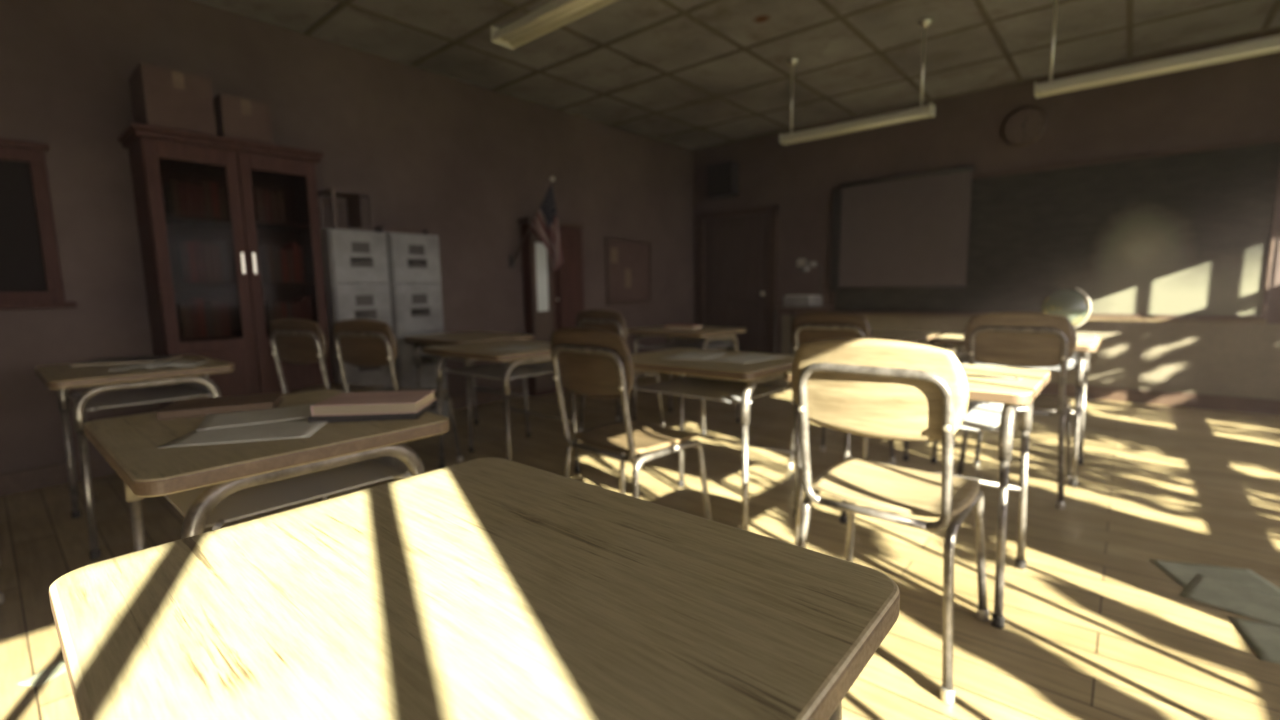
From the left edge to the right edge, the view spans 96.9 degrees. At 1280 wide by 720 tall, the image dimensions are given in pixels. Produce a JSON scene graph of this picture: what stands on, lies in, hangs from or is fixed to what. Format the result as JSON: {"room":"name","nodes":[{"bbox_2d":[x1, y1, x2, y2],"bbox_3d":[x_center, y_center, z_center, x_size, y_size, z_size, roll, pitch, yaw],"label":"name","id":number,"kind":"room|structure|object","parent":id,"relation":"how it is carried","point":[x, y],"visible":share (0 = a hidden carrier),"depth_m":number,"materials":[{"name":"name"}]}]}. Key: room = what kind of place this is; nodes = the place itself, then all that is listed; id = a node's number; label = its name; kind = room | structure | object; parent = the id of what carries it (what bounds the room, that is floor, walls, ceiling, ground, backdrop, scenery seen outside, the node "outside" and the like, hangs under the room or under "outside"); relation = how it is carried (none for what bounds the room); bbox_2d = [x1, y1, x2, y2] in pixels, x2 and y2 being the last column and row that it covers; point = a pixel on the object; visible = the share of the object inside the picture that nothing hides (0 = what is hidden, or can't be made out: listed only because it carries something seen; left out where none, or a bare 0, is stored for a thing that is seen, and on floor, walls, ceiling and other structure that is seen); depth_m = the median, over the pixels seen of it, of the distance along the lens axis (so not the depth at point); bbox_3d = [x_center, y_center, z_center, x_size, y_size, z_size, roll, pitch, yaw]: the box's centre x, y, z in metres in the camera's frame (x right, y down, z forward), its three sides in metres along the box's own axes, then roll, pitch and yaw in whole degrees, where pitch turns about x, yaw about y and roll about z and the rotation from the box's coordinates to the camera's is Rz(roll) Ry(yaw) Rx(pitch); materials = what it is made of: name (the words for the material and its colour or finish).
{"room":"classroom","nodes":[
{"label":"classroom","id":0,"kind":"room"},
{"bbox_2d":[0,0,694,473],"bbox_3d":[-2.443,-0.862,4.114,0.150,2.850,9.900,5,9,40],"label":"wall","id":1,"kind":"structure","parent":0,"point":[459,161],"depth_m":4.07,"materials":[{"name":"paint"}]},
{"bbox_2d":[0,138,76,308],"bbox_3d":[-3.468,-0.675,2.754,0.074,0.870,0.960,5,9,40],"label":"framed board","id":2,"kind":"object","parent":1,"relation":"attached to","point":[30,271],"visible":1,"depth_m":3.02,"materials":[{"name":"brown wood"}]},
{"bbox_2d":[0,371,651,496],"bbox_3d":[-2.356,0.498,4.229,0.020,0.120,9.600,5,9,40],"label":"baseboard","id":3,"kind":"structure","parent":1,"relation":"attached to","point":[21,481],"depth_m":3.19,"materials":[{"name":"brown wood"}]},
{"bbox_2d":[509,176,562,270],"bbox_3d":[-0.969,-1.234,5.263,0.580,0.828,0.146,4,8,32],"label":"flag","id":4,"kind":"object","parent":1,"relation":"attached to","point":[544,223],"visible":1,"depth_m":5.18,"materials":[{"name":"multicoloured fabric"}]},
{"bbox_2d":[605,237,652,305],"bbox_3d":[-0.119,-1.036,6.687,0.029,0.760,0.800,5,9,40],"label":"notice board","id":5,"kind":"object","parent":1,"relation":"attached to","point":[635,255],"visible":1,"depth_m":6.68,"materials":[{"name":"brown wood"}]},
{"bbox_2d":[610,248,617,262],"bbox_3d":[-0.294,-1.191,6.464,0.002,0.170,0.120,5,9,40],"label":"note","id":6,"kind":"object","parent":5,"relation":"attached to","point":[614,251],"visible":1,"depth_m":6.46,"materials":[{"name":"brown paper"}]},
{"bbox_2d":[625,269,630,287],"bbox_3d":[-0.140,-0.963,6.669,0.002,0.220,0.100,5,9,40],"label":"note","id":7,"kind":"object","parent":5,"relation":"attached to","point":[627,271],"visible":1,"depth_m":6.67,"materials":[{"name":"brown paper"}]},
{"bbox_2d":[0,372,1279,719],"bbox_3d":[0.602,0.883,1.729,8.100,0.120,9.900,5,9,40],"label":"floor","id":8,"kind":"structure","parent":0,"point":[1094,629],"depth_m":2.35,"materials":[{"name":"brown wood"}]},
{"bbox_2d":[0,563,4,603],"bbox_3d":[-2.541,0.402,1.851,0.458,0.907,0.525,5,9,40],"label":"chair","id":9,"kind":"object","parent":8,"relation":"on","point":[2,600],"visible":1,"depth_m":1.96,"materials":[{"name":"metal"}]},
{"bbox_2d":[18,660,65,686],"bbox_3d":[-1.650,0.874,1.587,0.070,0.003,0.100,0,7,11],"label":"paper scrap","id":10,"kind":"object","parent":8,"relation":"on","point":[59,667],"visible":0.88,"depth_m":1.58,"materials":[{"name":"white paper"}]},
{"bbox_2d":[35,355,237,559],"bbox_3d":[-2.297,0.388,2.631,0.750,0.732,0.595,5,9,40],"label":"school desk","id":11,"kind":"object","parent":8,"relation":"on","point":[136,385],"visible":0.85,"depth_m":2.43,"materials":[{"name":"brown wood"}]},
{"bbox_2d":[69,355,182,366],"bbox_3d":[-2.447,0.002,2.724,0.342,0.015,0.240,-3,8,-19],"label":"folder","id":12,"kind":"object","parent":11,"relation":"on","point":[140,359],"visible":0.98,"depth_m":2.66,"materials":[{"name":"beige"}]},
{"bbox_2d":[68,374,211,410],"bbox_3d":[-2.296,0.110,2.604,0.641,0.114,0.433,5,9,40],"label":"tray","id":13,"kind":"object","parent":11,"relation":"attached to","point":[96,397],"depth_m":2.49,"materials":[{"name":"grey metal"}]},
{"bbox_2d":[108,360,209,370],"bbox_3d":[-2.142,0.019,2.543,0.300,0.012,0.210,-4,8,-21],"label":"open booklet","id":14,"kind":"object","parent":11,"relation":"on","point":[180,363],"visible":1,"depth_m":2.53,"materials":[{"name":"paper"}]},
{"bbox_2d":[118,122,333,409],"bbox_3d":[-2.525,-0.350,3.612,0.435,1.960,0.950,5,9,40],"label":"cabinet","id":15,"kind":"object","parent":8,"relation":"on","point":[158,155],"visible":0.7,"depth_m":3.48,"materials":[{"name":"brown wood"}]},
{"bbox_2d":[128,62,216,135],"bbox_3d":[-2.704,-1.458,3.288,0.362,0.325,0.312,5,9,40],"label":"cardboard box","id":16,"kind":"object","parent":15,"relation":"on","point":[160,96],"visible":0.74,"depth_m":3.16,"materials":[{"name":"brown cardboard"}]},
{"bbox_2d":[164,179,180,214],"bbox_3d":[-2.713,-0.932,3.295,0.170,0.200,0.029,5,9,40],"label":"book","id":17,"kind":"object","parent":15,"relation":"on","point":[171,186],"visible":0.84,"depth_m":3.25,"materials":[{"name":"beige paper"}]},
{"bbox_2d":[175,304,193,337],"bbox_3d":[-2.710,-0.235,3.371,0.170,0.198,0.042,5,9,40],"label":"book","id":18,"kind":"object","parent":15,"relation":"on","point":[183,311],"visible":0.88,"depth_m":3.32,"materials":[{"name":"beige paper"}]},
{"bbox_2d":[180,241,198,282],"bbox_3d":[-2.679,-0.578,3.372,0.170,0.237,0.035,5,9,40],"label":"book","id":19,"kind":"object","parent":15,"relation":"on","point":[187,248],"visible":0.93,"depth_m":3.33,"materials":[{"name":"beige paper"}]},
{"bbox_2d":[183,301,199,336],"bbox_3d":[-2.686,-0.245,3.399,0.170,0.210,0.030,5,9,40],"label":"book","id":20,"kind":"object","parent":15,"relation":"on","point":[193,305],"visible":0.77,"depth_m":3.35,"materials":[{"name":"beige paper"}]},
{"bbox_2d":[189,298,206,336],"bbox_3d":[-2.664,-0.258,3.423,0.170,0.228,0.032,5,9,40],"label":"book","id":21,"kind":"object","parent":15,"relation":"on","point":[200,303],"visible":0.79,"depth_m":3.37,"materials":[{"name":"beige paper"}]},
{"bbox_2d":[194,240,205,282],"bbox_3d":[-2.655,-0.586,3.399,0.170,0.244,0.036,5,9,40],"label":"book","id":22,"kind":"object","parent":15,"relation":"on","point":[198,244],"visible":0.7,"depth_m":3.34,"materials":[{"name":"beige paper"}]},
{"bbox_2d":[202,243,212,282],"bbox_3d":[-2.631,-0.583,3.427,0.170,0.232,0.032,5,9,40],"label":"book","id":23,"kind":"object","parent":15,"relation":"on","point":[206,248],"visible":0.62,"depth_m":3.37,"materials":[{"name":"beige paper"}]},
{"bbox_2d":[204,300,222,335],"bbox_3d":[-2.617,-0.258,3.479,0.170,0.213,0.039,5,9,40],"label":"book","id":24,"kind":"object","parent":15,"relation":"on","point":[214,304],"visible":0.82,"depth_m":3.42,"materials":[{"name":"beige paper"}]},
{"bbox_2d":[209,245,221,281],"bbox_3d":[-2.606,-0.583,3.458,0.170,0.222,0.043,5,9,40],"label":"book","id":25,"kind":"object","parent":15,"relation":"on","point":[214,249],"visible":0.68,"depth_m":3.40,"materials":[{"name":"beige paper"}]},
{"bbox_2d":[219,303,231,335],"bbox_3d":[-2.588,-0.254,3.513,0.170,0.195,0.045,5,9,40],"label":"book","id":26,"kind":"object","parent":15,"relation":"on","point":[224,307],"visible":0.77,"depth_m":3.46,"materials":[{"name":"beige paper"}]},
{"bbox_2d":[213,93,272,143],"bbox_3d":[-2.496,-1.457,3.533,0.332,0.255,0.252,5,9,40],"label":"cardboard box","id":27,"kind":"object","parent":15,"relation":"on","point":[235,117],"visible":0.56,"depth_m":3.41,"materials":[{"name":"brown cardboard"}]},
{"bbox_2d":[253,188,264,220],"bbox_3d":[-2.442,-0.977,3.608,0.170,0.202,0.042,5,9,40],"label":"book","id":28,"kind":"object","parent":15,"relation":"on","point":[257,192],"visible":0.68,"depth_m":3.55,"materials":[{"name":"beige paper"}]},
{"bbox_2d":[259,245,274,281],"bbox_3d":[-2.416,-0.620,3.676,0.170,0.235,0.024,5,9,40],"label":"book","id":29,"kind":"object","parent":15,"relation":"on","point":[266,254],"visible":0.84,"depth_m":3.64,"materials":[{"name":"beige paper"}]},
{"bbox_2d":[264,302,274,331],"bbox_3d":[-2.428,-0.281,3.698,0.170,0.198,0.031,5,9,40],"label":"book","id":30,"kind":"object","parent":15,"relation":"on","point":[268,306],"visible":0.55,"depth_m":3.65,"materials":[{"name":"paper"}]},
{"bbox_2d":[280,249,289,281],"bbox_3d":[-2.366,-0.616,3.735,0.170,0.212,0.036,5,9,40],"label":"book","id":31,"kind":"object","parent":15,"relation":"on","point":[283,252],"visible":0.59,"depth_m":3.68,"materials":[{"name":"beige paper"}]},
{"bbox_2d":[287,249,294,281],"bbox_3d":[-2.343,-0.621,3.762,0.170,0.214,0.032,5,9,40],"label":"book","id":32,"kind":"object","parent":15,"relation":"on","point":[289,251],"visible":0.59,"depth_m":3.71,"materials":[{"name":"beige paper"}]},
{"bbox_2d":[283,242,300,281],"bbox_3d":[-2.321,-0.647,3.785,0.170,0.260,0.033,5,9,40],"label":"book","id":33,"kind":"object","parent":15,"relation":"on","point":[292,245],"visible":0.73,"depth_m":3.73,"materials":[{"name":"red paper"}]},
{"bbox_2d":[84,389,449,551],"bbox_3d":[-0.925,0.512,1.458,0.750,0.732,0.595,5,9,40],"label":"school desk","id":34,"kind":"object","parent":8,"relation":"on","point":[214,485],"visible":0.66,"depth_m":1.22,"materials":[{"name":"brown wood"}]},
{"bbox_2d":[157,392,282,419],"bbox_3d":[-1.136,0.123,1.555,0.252,0.022,0.170,-4,8,-25],"label":"closed book","id":35,"kind":"object","parent":34,"relation":"on","point":[188,408],"visible":1,"depth_m":1.51,"materials":[{"name":"brown paper"}]},
{"bbox_2d":[158,419,327,447],"bbox_3d":[-0.877,0.161,1.291,0.280,0.003,0.200,-3,7,-14],"label":"loose sheet","id":36,"kind":"object","parent":34,"relation":"on","point":[299,428],"visible":0.98,"depth_m":1.27,"materials":[{"name":"paper"}]},
{"bbox_2d":[196,403,315,430],"bbox_3d":[-0.960,0.141,1.446,0.250,0.003,0.200,-5,8,-31],"label":"loose sheet","id":37,"kind":"object","parent":34,"relation":"on","point":[239,418],"visible":0.84,"depth_m":1.43,"materials":[{"name":"paper"}]},
{"bbox_2d":[164,456,411,529],"bbox_3d":[-0.923,0.234,1.430,0.641,0.114,0.433,5,9,40],"label":"tray","id":38,"kind":"object","parent":34,"relation":"attached to","point":[215,505],"depth_m":1.25,"materials":[{"name":"grey metal"}]},
{"bbox_2d":[308,403,433,422],"bbox_3d":[-0.682,0.130,1.463,0.252,0.016,0.175,-2,7,-7],"label":"book","id":39,"kind":"object","parent":34,"relation":"on","point":[402,416],"visible":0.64,"depth_m":1.38,"materials":[{"name":"paper"}]},
{"bbox_2d":[311,390,435,415],"bbox_3d":[-0.675,0.109,1.461,0.246,0.026,0.175,-1,7,-4],"label":"book","id":40,"kind":"object","parent":39,"relation":"on","point":[387,402],"visible":1,"depth_m":1.39,"materials":[{"name":"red paper"}]},
{"bbox_2d":[269,318,383,393],"bbox_3d":[-1.890,0.184,3.506,0.458,0.907,0.525,2,8,21],"label":"chair","id":41,"kind":"object","parent":8,"relation":"on","point":[301,341],"visible":0.64,"depth_m":3.25,"materials":[{"name":"wood"}]},
{"bbox_2d":[321,228,395,390],"bbox_3d":[-2.066,-0.170,4.091,0.524,1.470,0.390,5,9,40],"label":"filing cabinet","id":42,"kind":"object","parent":8,"relation":"on","point":[356,269],"visible":0.51,"depth_m":3.88,"materials":[{"name":"metal"}]},
{"bbox_2d":[318,188,373,230],"bbox_3d":[-2.027,-1.022,3.913,0.240,0.262,0.260,5,9,40],"label":"magazine rack","id":43,"kind":"object","parent":42,"relation":"on","point":[353,198],"visible":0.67,"depth_m":3.90,"materials":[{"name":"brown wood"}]},
{"bbox_2d":[333,319,462,478],"bbox_3d":[-1.406,0.201,3.303,0.458,0.907,0.525,2,8,21],"label":"chair","id":44,"kind":"object","parent":8,"relation":"on","point":[357,342],"visible":0.52,"depth_m":3.05,"materials":[{"name":"wood"}]},
{"bbox_2d":[386,232,448,417],"bbox_3d":[-1.802,-0.212,4.390,0.524,1.470,0.390,5,9,40],"label":"filing cabinet","id":45,"kind":"object","parent":8,"relation":"on","point":[413,259],"visible":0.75,"depth_m":4.19,"materials":[{"name":"metal"}]},
{"bbox_2d":[369,226,427,234],"bbox_3d":[-1.803,-0.951,4.214,0.260,0.040,0.340,5,9,40],"label":"paper tray","id":46,"kind":"object","parent":45,"relation":"on","point":[380,229],"visible":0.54,"depth_m":4.12,"materials":[{"name":"brown plastic"}]},
{"bbox_2d":[404,331,533,452],"bbox_3d":[-1.203,0.193,4.051,0.750,0.732,0.595,5,9,40],"label":"school desk","id":47,"kind":"object","parent":8,"relation":"on","point":[473,336],"visible":0.52,"depth_m":3.96,"materials":[{"name":"brown wood"}]},
{"bbox_2d":[421,353,476,360],"bbox_3d":[-1.202,-0.085,4.023,0.641,0.114,0.433,5,9,40],"label":"tray","id":48,"kind":"object","parent":47,"relation":"on","point":[431,355],"depth_m":3.87,"materials":[{"name":"grey metal"}]},
{"bbox_2d":[49,457,899,719],"bbox_3d":[-0.185,0.599,0.665,0.750,0.732,0.595,5,9,40],"label":"school desk","id":49,"kind":"object","parent":8,"relation":"on","point":[488,588],"visible":1,"depth_m":0.55,"materials":[{"name":"brown wood"}]},
{"bbox_2d":[423,340,580,473],"bbox_3d":[-0.764,0.286,3.247,0.750,0.732,0.595,5,9,40],"label":"school desk","id":50,"kind":"object","parent":8,"relation":"on","point":[538,360],"visible":0.72,"depth_m":3.14,"materials":[{"name":"brown wood"}]},
{"bbox_2d":[444,361,553,379],"bbox_3d":[-0.763,0.008,3.219,0.641,0.114,0.433,5,9,40],"label":"tray","id":51,"kind":"object","parent":50,"relation":"on","point":[513,369],"depth_m":3.17,"materials":[{"name":"grey metal"}]},
{"bbox_2d":[487,344,544,350],"bbox_3d":[-0.675,-0.068,3.097,0.210,0.003,0.290,2,8,20],"label":"loose sheet","id":52,"kind":"object","parent":50,"relation":"on","point":[514,347],"visible":1,"depth_m":3.09,"materials":[{"name":"paper"}]},
{"bbox_2d":[518,217,584,396],"bbox_3d":[-0.842,-0.529,5.755,0.186,1.730,0.740,5,9,40],"label":"tall cabinet","id":53,"kind":"object","parent":8,"relation":"on","point":[553,300],"visible":0.68,"depth_m":5.63,"materials":[{"name":"brown wood"}]},
{"bbox_2d":[576,309,664,431],"bbox_3d":[-0.147,0.073,4.161,0.458,0.907,0.525,4,9,34],"label":"chair","id":54,"kind":"object","parent":8,"relation":"on","point":[608,320],"visible":0.35,"depth_m":3.94,"materials":[{"name":"wood"}]},
{"bbox_2d":[551,327,711,519],"bbox_3d":[-0.035,0.305,2.291,0.458,0.907,0.525,6,10,43],"label":"chair","id":55,"kind":"object","parent":8,"relation":"on","point":[586,361],"visible":0.88,"depth_m":2.12,"materials":[{"name":"wood"}]},
{"bbox_2d":[627,326,745,434],"bbox_3d":[0.352,0.125,4.386,0.750,0.732,0.595,5,9,40],"label":"school desk","id":56,"kind":"object","parent":8,"relation":"on","point":[711,338],"visible":0.8,"depth_m":4.31,"materials":[{"name":"brown wood"}]},
{"bbox_2d":[665,324,702,329],"bbox_3d":[0.334,-0.251,4.326,0.242,0.030,0.170,3,8,30],"label":"book","id":57,"kind":"object","parent":56,"relation":"on","point":[673,326],"visible":1,"depth_m":4.27,"materials":[{"name":"beige paper"}]},
{"bbox_2d":[638,337,734,349],"bbox_3d":[0.353,-0.153,4.359,0.641,0.114,0.433,5,9,40],"label":"tray","id":58,"kind":"object","parent":56,"relation":"on","point":[711,343],"depth_m":4.39,"materials":[{"name":"grey metal"}]},
{"bbox_2d":[619,348,799,530],"bbox_3d":[0.310,0.353,2.568,0.750,0.732,0.595,5,9,40],"label":"school desk","id":59,"kind":"object","parent":8,"relation":"on","point":[722,381],"visible":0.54,"depth_m":2.43,"materials":[{"name":"beige wood"}]},
{"bbox_2d":[663,351,725,359],"bbox_3d":[0.251,-0.021,2.597,0.210,0.003,0.290,3,8,28],"label":"loose sheet","id":60,"kind":"object","parent":59,"relation":"on","point":[687,355],"visible":1,"depth_m":2.59,"materials":[{"name":"paper"}]},
{"bbox_2d":[632,374,791,403],"bbox_3d":[0.312,0.075,2.540,0.641,0.114,0.433,5,9,40],"label":"tray","id":61,"kind":"object","parent":59,"relation":"on","point":[717,389],"depth_m":2.51,"materials":[{"name":"grey metal"}]},
{"bbox_2d":[707,353,783,363],"bbox_3d":[0.459,-0.009,2.472,0.290,0.003,0.210,-7,9,-41],"label":"loose sheet","id":62,"kind":"object","parent":59,"relation":"on","point":[740,358],"visible":1,"depth_m":2.47,"materials":[{"name":"paper"}]},
{"bbox_2d":[773,306,832,354],"bbox_3d":[1.737,-0.156,6.077,0.480,0.824,0.456,5,9,40],"label":"cart","id":63,"kind":"object","parent":8,"relation":"on","point":[819,307],"visible":0.27,"depth_m":6.00,"materials":[{"name":"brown metal"}]},
{"bbox_2d":[783,259,822,306],"bbox_3d":[1.726,-0.814,5.995,0.300,0.500,0.320,5,9,40],"label":"projector","id":64,"kind":"object","parent":63,"relation":"on","point":[789,300],"visible":0.99,"depth_m":5.92,"materials":[{"name":"plastic"}]},
{"bbox_2d":[797,259,805,266],"bbox_3d":[1.686,-1.016,5.926,0.090,0.080,0.006,5,9,40],"label":"mirror","id":65,"kind":"object","parent":64,"relation":"attached to","point":[800,262],"depth_m":5.92,"materials":[{"name":"silver metal"}]},
{"bbox_2d":[773,306,832,309],"bbox_3d":[1.730,-0.553,6.028,0.480,0.025,0.440,5,9,40],"label":"shelf","id":66,"kind":"object","parent":63,"relation":"attached to","point":[820,307],"depth_m":5.87,"materials":[{"name":"brown wood"}]},
{"bbox_2d":[787,311,895,469],"bbox_3d":[1.158,0.168,3.234,0.458,0.907,0.525,5,9,40],"label":"chair","id":67,"kind":"object","parent":8,"relation":"on","point":[822,325],"visible":0.33,"depth_m":3.02,"materials":[{"name":"wood"}]},
{"bbox_2d":[827,330,940,460],"bbox_3d":[1.482,0.189,3.726,0.750,0.732,0.595,5,9,40],"label":"school desk","id":68,"kind":"object","parent":8,"relation":"on","point":[918,337],"visible":0.2,"depth_m":3.45,"materials":[{"name":"beige wood"}]},
{"bbox_2d":[791,338,988,703],"bbox_3d":[0.745,0.370,1.673,0.458,0.907,0.525,5,9,40],"label":"chair","id":69,"kind":"object","parent":8,"relation":"on","point":[866,387],"visible":0.97,"depth_m":1.48,"materials":[{"name":"brown wood"}]},
{"bbox_2d":[785,364,1050,628],"bbox_3d":[0.992,0.403,2.079,0.750,0.732,0.595,5,9,40],"label":"school desk","id":70,"kind":"object","parent":8,"relation":"on","point":[993,402],"visible":0.59,"depth_m":1.82,"materials":[{"name":"beige wood"}]},
{"bbox_2d":[966,374,1020,379],"bbox_3d":[1.149,0.055,1.859,0.170,0.007,0.008,4,9,36],"label":"pencil","id":71,"kind":"object","parent":70,"relation":"on","point":[971,375],"visible":0.82,"depth_m":1.85,"materials":[{"name":"beige wood"}]},
{"bbox_2d":[960,400,1027,431],"bbox_3d":[0.994,0.125,2.051,0.641,0.114,0.433,5,9,40],"label":"tray","id":72,"kind":"object","parent":70,"relation":"attached to","point":[983,416],"depth_m":1.88,"materials":[{"name":"grey metal"}]},
{"bbox_2d":[929,332,1100,487],"bbox_3d":[2.118,0.238,3.249,0.750,0.732,0.595,5,9,40],"label":"school desk","id":73,"kind":"object","parent":8,"relation":"on","point":[949,340],"visible":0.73,"depth_m":3.11,"materials":[{"name":"beige wood"}]},
{"bbox_2d":[957,351,1085,370],"bbox_3d":[2.119,-0.039,3.221,0.641,0.114,0.433,5,9,40],"label":"tray","id":74,"kind":"object","parent":73,"relation":"attached to","point":[1081,356],"depth_m":3.10,"materials":[{"name":"grey metal"}]},
{"bbox_2d":[1041,288,1090,328],"bbox_3d":[2.314,-0.254,3.095,0.210,0.277,0.210,-6,9,-35],"label":"globe","id":75,"kind":"object","parent":73,"relation":"on","point":[1072,304],"visible":0.63,"depth_m":3.02,"materials":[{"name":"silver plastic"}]},
{"bbox_2d":[1076,334,1097,341],"bbox_3d":[2.271,-0.115,2.966,0.184,0.034,0.074,4,9,35],"label":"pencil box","id":76,"kind":"object","parent":73,"relation":"on","point":[1080,337],"visible":0.44,"depth_m":2.91,"materials":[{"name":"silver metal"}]},
{"bbox_2d":[957,312,1076,508],"bbox_3d":[1.920,0.201,2.873,0.458,0.907,0.525,5,9,40],"label":"chair","id":77,"kind":"object","parent":8,"relation":"on","point":[1011,339],"visible":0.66,"depth_m":2.65,"materials":[{"name":"wood"}]},
{"bbox_2d":[1149,559,1279,596],"bbox_3d":[2.020,0.766,1.976,0.300,0.001,0.240,1,7,17],"label":"sheet","id":78,"kind":"object","parent":8,"relation":"on","point":[1182,573],"visible":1,"depth_m":2.01,"materials":[{"name":"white paper"}]},
{"bbox_2d":[1180,573,1279,626],"bbox_3d":[1.975,0.784,1.831,0.240,0.001,0.300,-6,9,-35],"label":"sheet","id":79,"kind":"object","parent":8,"relation":"on","point":[1258,605],"visible":1,"depth_m":1.86,"materials":[{"name":"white paper"}]},
{"bbox_2d":[1228,616,1279,663],"bbox_3d":[1.895,0.817,1.586,0.300,0.001,0.240,3,8,30],"label":"sheet","id":80,"kind":"object","parent":8,"relation":"on","point":[1263,638],"visible":1,"depth_m":1.66,"materials":[{"name":"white paper"}]},
{"bbox_2d":[195,0,1279,148],"bbox_3d":[0.553,-2.064,1.360,8.100,0.120,9.900,5,9,40],"label":"ceiling","id":81,"kind":"structure","parent":0,"point":[681,42],"depth_m":4.29,"materials":[{"name":"tile"}]},
{"bbox_2d":[491,0,617,49],"bbox_3d":[-0.235,-1.783,2.320,1.132,0.634,0.126,5,9,40],"label":"lamp","id":82,"kind":"object","parent":81,"relation":"hanging from","point":[555,14],"visible":1,"depth_m":2.52,"materials":[{"name":"white metal"}]},
{"bbox_2d":[303,0,1279,149],"bbox_3d":[0.554,-2.001,1.368,7.800,0.010,9.600,5,9,40],"label":"grid","id":83,"kind":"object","parent":81,"relation":"attached to","point":[343,3],"depth_m":4.34,"materials":[{"name":"white metal"}]},
{"bbox_2d":[779,19,934,144],"bbox_3d":[1.603,-2.058,4.281,1.132,0.634,0.126,5,9,40],"label":"lamp","id":84,"kind":"object","parent":81,"relation":"hanging from","point":[927,111],"visible":1,"depth_m":4.23,"materials":[{"name":"white metal"}]},
{"bbox_2d":[1034,0,1279,98],"bbox_3d":[2.923,-1.942,3.184,1.132,0.634,0.126,5,9,40],"label":"lamp","id":85,"kind":"object","parent":81,"relation":"hanging from","point":[1271,44],"visible":1,"depth_m":3.21,"materials":[{"name":"silver metal"}]},
{"bbox_2d":[694,29,1279,353],"bbox_3d":[3.803,-1.096,5.166,7.950,2.850,0.150,5,9,40],"label":"wall","id":86,"kind":"structure","parent":0,"point":[1236,100],"depth_m":5.38,"materials":[{"name":"paint"}]},
{"bbox_2d":[706,160,738,198],"bbox_3d":[1.040,-2.274,7.168,0.380,0.400,0.176,5,9,40],"label":"wall speaker","id":87,"kind":"object","parent":86,"relation":"attached to","point":[722,178],"visible":1,"depth_m":7.08,"materials":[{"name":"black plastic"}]},
{"bbox_2d":[708,163,729,194],"bbox_3d":[0.985,-2.265,7.105,0.330,0.350,0.008,5,9,40],"label":"grille","id":88,"kind":"object","parent":87,"relation":"attached to","point":[718,173],"depth_m":7.10,"materials":[{"name":"black plastic"}]},
{"bbox_2d":[699,205,778,353],"bbox_3d":[1.219,-0.891,7.247,1.120,2.010,0.118,5,9,40],"label":"door","id":89,"kind":"structure","parent":86,"relation":"in","point":[738,248],"depth_m":7.17,"materials":[{"name":"brown wood"}]},
{"bbox_2d":[830,166,973,290],"bbox_3d":[2.683,-1.318,5.945,1.370,1.174,0.081,5,9,40],"label":"projection screen","id":90,"kind":"object","parent":86,"relation":"attached to","point":[911,231],"visible":1,"depth_m":5.88,"materials":[{"name":"fabric"}]},
{"bbox_2d":[1001,106,1046,146],"bbox_3d":[3.488,-2.123,5.159,0.350,0.350,0.050,5,9,40],"label":"wall clock","id":91,"kind":"object","parent":86,"relation":"attached to","point":[1024,126],"visible":1,"depth_m":5.14,"materials":[{"name":"white plastic"}]},
{"bbox_2d":[781,315,1279,399],"bbox_3d":[4.196,-0.042,4.865,6.480,0.580,0.012,5,9,40],"label":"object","id":92,"kind":"structure","parent":86,"relation":"attached to","point":[1220,359],"depth_m":4.68,"materials":[{"name":"paint"}]},
{"bbox_2d":[831,136,1279,323],"bbox_3d":[3.440,-1.075,5.306,3.380,1.375,0.110,5,9,40],"label":"blackboard","id":93,"kind":"object","parent":86,"relation":"attached to","point":[1174,235],"visible":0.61,"depth_m":4.79,"materials":[{"name":"stone"}]},
{"bbox_2d":[1038,383,1279,415],"bbox_3d":[4.207,0.306,4.899,6.500,0.120,0.020,5,9,40],"label":"baseboard","id":94,"kind":"structure","parent":86,"relation":"attached to","point":[1163,398],"depth_m":4.70,"materials":[{"name":"brown wood"}]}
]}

